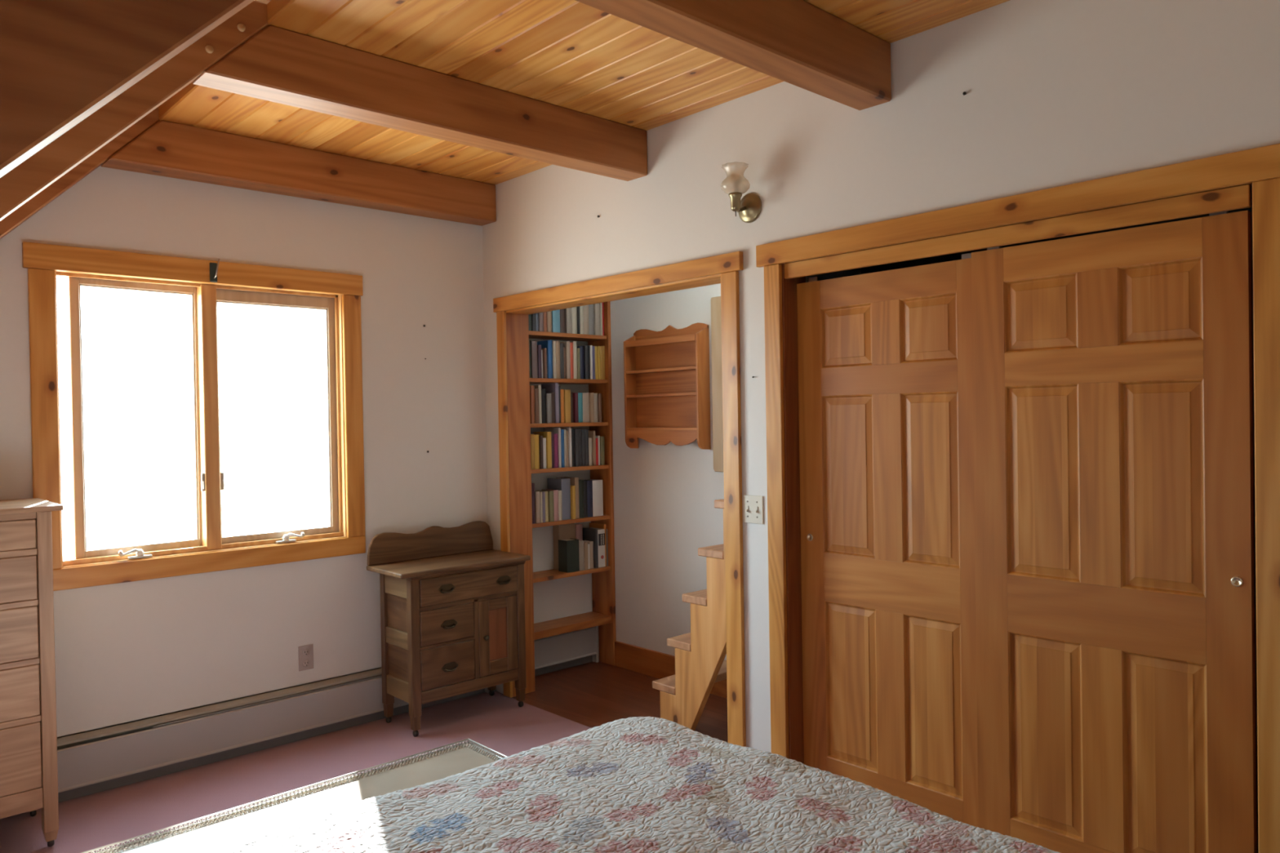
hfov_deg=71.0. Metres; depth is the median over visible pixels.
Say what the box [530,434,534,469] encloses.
book
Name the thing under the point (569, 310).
book
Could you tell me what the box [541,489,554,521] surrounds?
book
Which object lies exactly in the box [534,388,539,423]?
book
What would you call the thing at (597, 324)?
book
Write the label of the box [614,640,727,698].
baseboard
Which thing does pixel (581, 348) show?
book
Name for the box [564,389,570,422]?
book
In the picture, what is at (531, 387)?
book
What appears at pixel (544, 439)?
book
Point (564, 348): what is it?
book
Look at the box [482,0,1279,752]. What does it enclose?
wall
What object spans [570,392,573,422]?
book
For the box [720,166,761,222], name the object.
wall sconce
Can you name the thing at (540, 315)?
book
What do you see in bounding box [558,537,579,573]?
book
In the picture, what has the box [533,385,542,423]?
book
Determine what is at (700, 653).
staircase
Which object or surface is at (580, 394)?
book
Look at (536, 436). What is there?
book
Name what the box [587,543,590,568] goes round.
book
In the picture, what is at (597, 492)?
book
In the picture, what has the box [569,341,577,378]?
book
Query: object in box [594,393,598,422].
book
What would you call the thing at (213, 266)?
bracket
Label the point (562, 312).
book
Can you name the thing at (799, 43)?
ceiling beam
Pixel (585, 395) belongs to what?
book
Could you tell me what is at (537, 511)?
book
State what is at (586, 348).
book
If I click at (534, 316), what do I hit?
book
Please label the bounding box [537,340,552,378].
book
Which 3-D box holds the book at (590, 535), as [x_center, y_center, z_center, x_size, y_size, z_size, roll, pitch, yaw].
[-0.301,0.726,5.374,0.016,0.229,0.140,-2,1,-43]
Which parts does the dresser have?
rail, drawer, rail, drawer, rail, drawer, rail, drawer, rail, drawer, rail, leg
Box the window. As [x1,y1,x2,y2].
[22,241,365,591]
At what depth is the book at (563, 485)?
5.19 m
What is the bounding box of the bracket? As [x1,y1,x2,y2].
[209,258,219,282]
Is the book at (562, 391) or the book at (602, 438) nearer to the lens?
the book at (562, 391)
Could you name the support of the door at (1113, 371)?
in the wall at (1060, 92)
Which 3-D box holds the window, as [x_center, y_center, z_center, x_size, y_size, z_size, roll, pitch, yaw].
[-1.925,-0.045,4.024,1.397,1.371,0.164,-2,1,-43]
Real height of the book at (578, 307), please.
0.196 m
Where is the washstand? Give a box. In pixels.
[366,520,530,737]
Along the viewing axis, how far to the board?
4.71 m
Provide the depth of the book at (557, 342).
5.13 m
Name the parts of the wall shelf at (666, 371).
rail, shelf, shelf, shelf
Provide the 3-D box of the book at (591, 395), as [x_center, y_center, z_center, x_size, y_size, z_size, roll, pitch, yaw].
[-0.318,-0.112,5.348,0.025,0.175,0.119,-2,1,-43]
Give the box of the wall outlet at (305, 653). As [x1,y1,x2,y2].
[297,644,313,671]
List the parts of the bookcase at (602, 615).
shelf, shelf, shelf, shelf, shelf, shelf, shelf, panel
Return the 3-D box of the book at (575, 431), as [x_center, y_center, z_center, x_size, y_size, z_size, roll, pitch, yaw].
[-0.409,0.124,5.274,0.026,0.219,0.140,-2,1,-43]
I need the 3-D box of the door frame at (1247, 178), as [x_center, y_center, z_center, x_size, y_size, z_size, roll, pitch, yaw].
[1.121,0.364,2.910,0.164,2.143,1.748,-2,1,-43]
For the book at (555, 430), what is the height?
0.228 m
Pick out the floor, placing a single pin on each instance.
(497, 722)
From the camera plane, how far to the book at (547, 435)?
5.09 m
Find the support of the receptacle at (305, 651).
attached to the wall outlet at (305, 653)
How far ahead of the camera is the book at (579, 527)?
5.36 m
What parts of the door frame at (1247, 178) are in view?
casing, head casing, casing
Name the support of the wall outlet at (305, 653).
attached to the wall at (127, 651)
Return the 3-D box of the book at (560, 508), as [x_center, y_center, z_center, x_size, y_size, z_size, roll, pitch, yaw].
[-0.493,0.453,5.187,0.024,0.172,0.117,-2,1,-43]
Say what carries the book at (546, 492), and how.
on the bookcase at (602, 615)
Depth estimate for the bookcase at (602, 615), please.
5.37 m
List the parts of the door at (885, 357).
finger pull, panel, panel, panel, rail, rail, rail, rail, panel, panel, panel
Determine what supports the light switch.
attached to the wall at (1060, 92)
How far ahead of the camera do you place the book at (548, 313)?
5.10 m
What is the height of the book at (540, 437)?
0.187 m
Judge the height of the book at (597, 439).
0.162 m
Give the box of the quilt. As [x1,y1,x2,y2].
[193,716,1059,852]
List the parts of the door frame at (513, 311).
casing, head casing, casing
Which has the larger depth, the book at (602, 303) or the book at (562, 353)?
the book at (602, 303)
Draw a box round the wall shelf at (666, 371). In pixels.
[623,322,711,449]
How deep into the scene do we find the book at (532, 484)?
5.01 m
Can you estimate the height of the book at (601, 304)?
0.209 m
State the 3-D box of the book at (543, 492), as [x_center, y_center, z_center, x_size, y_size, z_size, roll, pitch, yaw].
[-0.578,0.455,5.101,0.018,0.173,0.117,-2,1,-43]
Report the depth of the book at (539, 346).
5.05 m
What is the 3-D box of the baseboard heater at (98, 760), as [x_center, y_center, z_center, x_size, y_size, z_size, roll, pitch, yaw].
[-1.932,1.351,3.880,3.015,0.251,0.074,-2,1,-43]
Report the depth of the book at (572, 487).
5.21 m
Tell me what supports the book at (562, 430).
on the bookcase at (602, 615)
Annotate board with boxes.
[711,296,723,471]
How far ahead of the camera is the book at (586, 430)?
5.29 m
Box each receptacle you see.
[302,648,309,656]
[302,659,309,666]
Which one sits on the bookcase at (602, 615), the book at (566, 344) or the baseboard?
the book at (566, 344)
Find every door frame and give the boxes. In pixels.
[493,251,746,746]
[755,142,1279,852]
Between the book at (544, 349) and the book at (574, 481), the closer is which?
the book at (544, 349)
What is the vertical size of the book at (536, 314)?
0.185 m
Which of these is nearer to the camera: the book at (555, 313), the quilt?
the quilt
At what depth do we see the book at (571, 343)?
5.21 m
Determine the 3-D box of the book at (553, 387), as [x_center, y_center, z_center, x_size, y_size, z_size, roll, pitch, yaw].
[-0.518,-0.134,5.186,0.023,0.229,0.140,-2,1,-43]
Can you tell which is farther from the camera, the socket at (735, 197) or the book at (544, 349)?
the book at (544, 349)
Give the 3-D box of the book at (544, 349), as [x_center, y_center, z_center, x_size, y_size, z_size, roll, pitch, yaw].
[-0.570,-0.357,5.112,0.014,0.171,0.116,-2,1,-43]
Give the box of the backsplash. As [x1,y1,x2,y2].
[367,520,493,565]
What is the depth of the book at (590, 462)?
5.31 m
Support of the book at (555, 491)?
on the bookcase at (602, 615)
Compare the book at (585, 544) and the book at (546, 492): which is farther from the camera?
the book at (585, 544)
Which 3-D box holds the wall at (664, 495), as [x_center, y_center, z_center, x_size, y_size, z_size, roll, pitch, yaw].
[0.402,-0.192,4.852,0.120,3.360,2.170,-2,1,-43]
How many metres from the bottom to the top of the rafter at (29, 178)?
2.376 m
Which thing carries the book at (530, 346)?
on the bookcase at (602, 615)
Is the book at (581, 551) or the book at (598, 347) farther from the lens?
the book at (598, 347)
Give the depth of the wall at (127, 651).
4.16 m
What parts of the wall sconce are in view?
bulb, arm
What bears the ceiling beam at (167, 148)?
attached to the ceiling
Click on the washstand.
(452, 604)
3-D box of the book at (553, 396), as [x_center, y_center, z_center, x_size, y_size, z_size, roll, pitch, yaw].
[-0.532,-0.105,5.159,0.025,0.173,0.117,-2,1,-43]
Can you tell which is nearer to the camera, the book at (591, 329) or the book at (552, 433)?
the book at (552, 433)
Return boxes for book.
[528,314,532,330]
[528,339,531,377]
[529,385,534,423]
[530,341,537,377]
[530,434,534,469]
[531,483,535,524]
[532,313,536,331]
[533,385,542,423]
[533,431,551,468]
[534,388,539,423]
[534,434,539,469]
[534,490,540,523]
[535,312,538,331]
[536,490,548,522]
[537,312,543,331]
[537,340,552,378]
[537,344,542,377]
[538,435,543,468]
[539,491,545,522]
[539,492,542,523]
[541,347,546,377]
[541,350,542,377]
[541,382,559,422]
[541,388,546,423]
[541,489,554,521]
[542,311,546,331]
[542,437,546,468]
[544,427,561,467]
[545,488,558,521]
[546,311,551,332]
[546,392,555,422]
[546,393,551,423]
[546,477,570,519]
[551,309,559,333]
[551,341,556,378]
[551,432,554,467]
[552,523,575,569]
[553,433,558,467]
[554,340,560,378]
[555,426,572,466]
[558,386,560,422]
[558,490,562,520]
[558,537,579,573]
[560,308,565,333]
[560,341,570,378]
[560,342,564,378]
[560,389,564,422]
[560,429,564,467]
[560,476,579,518]
[563,347,565,378]
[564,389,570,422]
[564,429,566,466]
[565,307,572,333]
[566,431,568,466]
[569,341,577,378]
[569,342,573,378]
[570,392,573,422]
[570,485,575,519]
[571,428,574,466]
[572,306,577,333]
[573,392,578,422]
[573,429,579,466]
[575,523,582,540]
[577,306,580,333]
[577,345,590,379]
[577,346,584,378]
[577,347,580,378]
[577,392,582,422]
[578,429,582,466]
[578,479,592,517]
[578,480,584,518]
[578,540,584,570]
[579,305,583,333]
[581,429,586,466]
[582,392,589,422]
[582,527,598,568]
[583,304,589,334]
[583,480,587,517]
[583,540,593,568]
[583,542,588,569]
[585,429,588,466]
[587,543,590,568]
[588,303,594,334]
[588,392,594,422]
[588,431,595,465]
[588,437,592,466]
[588,479,603,516]
[589,345,592,379]
[589,522,606,566]
[590,527,604,568]
[591,346,595,379]
[593,302,600,335]
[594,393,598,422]
[595,346,597,379]
[595,435,599,465]
[595,438,598,465]
[597,346,600,379]
[597,393,601,422]
[600,302,602,335]
[600,346,603,379]
[600,436,604,465]
[602,302,604,335]
[602,346,604,379]
[605,528,608,565]
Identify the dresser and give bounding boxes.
[0,497,63,847]
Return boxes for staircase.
[652,498,726,731]
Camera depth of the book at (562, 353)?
5.15 m
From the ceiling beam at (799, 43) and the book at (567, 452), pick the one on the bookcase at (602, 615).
the book at (567, 452)
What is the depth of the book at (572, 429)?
5.21 m
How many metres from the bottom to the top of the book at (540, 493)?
0.173 m
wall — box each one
[0,164,487,737]
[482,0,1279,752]
[528,337,592,623]
[610,283,726,660]
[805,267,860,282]
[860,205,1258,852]
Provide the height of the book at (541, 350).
0.161 m
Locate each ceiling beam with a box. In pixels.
[101,120,496,226]
[192,25,647,181]
[575,0,891,110]
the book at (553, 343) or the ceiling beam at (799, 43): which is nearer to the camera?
the ceiling beam at (799, 43)
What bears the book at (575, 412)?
on the bookcase at (602, 615)
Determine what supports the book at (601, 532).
on the bookcase at (602, 615)
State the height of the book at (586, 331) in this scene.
0.221 m
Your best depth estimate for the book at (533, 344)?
5.03 m
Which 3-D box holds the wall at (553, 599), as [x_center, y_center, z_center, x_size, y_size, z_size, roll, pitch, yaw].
[-0.582,-0.181,5.341,0.660,3.360,0.115,-2,1,-43]
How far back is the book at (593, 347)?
5.31 m
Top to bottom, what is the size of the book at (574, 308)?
0.215 m
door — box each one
[796,253,978,827]
[971,209,1257,852]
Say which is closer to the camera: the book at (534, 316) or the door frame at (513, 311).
the door frame at (513, 311)
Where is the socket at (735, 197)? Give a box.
[728,191,742,211]
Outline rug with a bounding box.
[82,738,506,852]
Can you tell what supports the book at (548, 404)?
on the bookcase at (602, 615)
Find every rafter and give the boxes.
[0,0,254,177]
[0,0,271,221]
[0,106,159,239]
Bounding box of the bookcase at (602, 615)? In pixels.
[528,301,616,666]
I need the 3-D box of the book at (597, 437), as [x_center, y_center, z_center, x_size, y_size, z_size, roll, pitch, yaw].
[-0.283,0.142,5.392,0.016,0.176,0.119,-2,1,-43]
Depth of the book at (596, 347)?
5.33 m
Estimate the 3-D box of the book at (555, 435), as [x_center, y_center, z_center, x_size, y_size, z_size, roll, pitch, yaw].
[-0.520,0.139,5.180,0.027,0.195,0.132,-2,1,-43]
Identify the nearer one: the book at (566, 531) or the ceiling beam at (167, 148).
the ceiling beam at (167, 148)
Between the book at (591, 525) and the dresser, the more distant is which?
the book at (591, 525)
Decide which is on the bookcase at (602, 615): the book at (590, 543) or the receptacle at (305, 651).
the book at (590, 543)
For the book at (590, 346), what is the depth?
5.30 m
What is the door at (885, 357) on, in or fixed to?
in the wall at (1060, 92)
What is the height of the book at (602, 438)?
0.171 m
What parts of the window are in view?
casing, sash, crank handle, head casing, sash, crank handle, casing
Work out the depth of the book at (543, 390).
5.07 m
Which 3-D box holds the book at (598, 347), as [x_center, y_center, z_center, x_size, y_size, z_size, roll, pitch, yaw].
[-0.286,-0.379,5.397,0.016,0.199,0.135,-2,1,-43]
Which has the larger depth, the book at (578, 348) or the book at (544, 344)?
the book at (578, 348)
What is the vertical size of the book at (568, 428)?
0.231 m
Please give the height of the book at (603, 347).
0.202 m
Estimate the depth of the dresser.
3.12 m
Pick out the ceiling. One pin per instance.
(574, 55)
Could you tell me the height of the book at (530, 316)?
0.202 m
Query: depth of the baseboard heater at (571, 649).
5.30 m
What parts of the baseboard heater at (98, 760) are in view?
panel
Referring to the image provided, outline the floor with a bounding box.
[0,661,728,852]
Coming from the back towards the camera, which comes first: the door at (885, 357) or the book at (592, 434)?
the book at (592, 434)
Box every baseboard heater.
[57,666,489,802]
[533,626,599,676]
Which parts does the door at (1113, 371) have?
panel, panel, panel, rail, rail, rail, rail, panel, panel, panel, finger pull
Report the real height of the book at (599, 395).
0.171 m
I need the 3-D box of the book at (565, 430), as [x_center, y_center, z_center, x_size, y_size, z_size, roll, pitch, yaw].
[-0.477,0.126,5.231,0.018,0.218,0.140,-2,1,-43]
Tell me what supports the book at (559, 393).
on the bookcase at (602, 615)
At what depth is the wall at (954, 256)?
3.14 m
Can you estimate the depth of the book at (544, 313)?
5.08 m
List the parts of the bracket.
plate, rod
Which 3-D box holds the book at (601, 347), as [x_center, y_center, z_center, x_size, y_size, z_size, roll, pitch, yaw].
[-0.271,-0.380,5.408,0.016,0.200,0.136,-2,1,-43]
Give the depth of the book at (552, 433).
5.11 m
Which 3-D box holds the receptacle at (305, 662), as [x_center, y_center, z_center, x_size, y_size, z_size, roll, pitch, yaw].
[-1.580,1.121,4.251,0.033,0.032,0.009,-1,1,-43]
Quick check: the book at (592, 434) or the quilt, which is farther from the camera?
the book at (592, 434)
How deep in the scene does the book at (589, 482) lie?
5.30 m
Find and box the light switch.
[742,494,763,524]
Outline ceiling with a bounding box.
[158,0,1009,185]
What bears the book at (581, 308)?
on the bookcase at (602, 615)
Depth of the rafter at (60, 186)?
3.51 m
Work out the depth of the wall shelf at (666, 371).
4.98 m
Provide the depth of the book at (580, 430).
5.25 m
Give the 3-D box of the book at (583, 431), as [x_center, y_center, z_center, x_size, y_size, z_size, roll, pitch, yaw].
[-0.373,0.125,5.322,0.027,0.215,0.140,-2,1,-43]
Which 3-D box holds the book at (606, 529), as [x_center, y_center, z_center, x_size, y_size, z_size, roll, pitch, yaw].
[-0.243,0.727,5.444,0.007,0.222,0.140,-2,1,-43]
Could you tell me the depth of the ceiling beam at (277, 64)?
3.21 m
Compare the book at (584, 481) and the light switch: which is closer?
the light switch
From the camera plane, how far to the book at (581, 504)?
5.25 m
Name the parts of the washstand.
leg, rail, rail, panel, rail, leg, drawer, pull, rail, drawer, pull, pull, moulding, rail, drawer, rail, door, knob, leg, rail, panel, rail, pull, leg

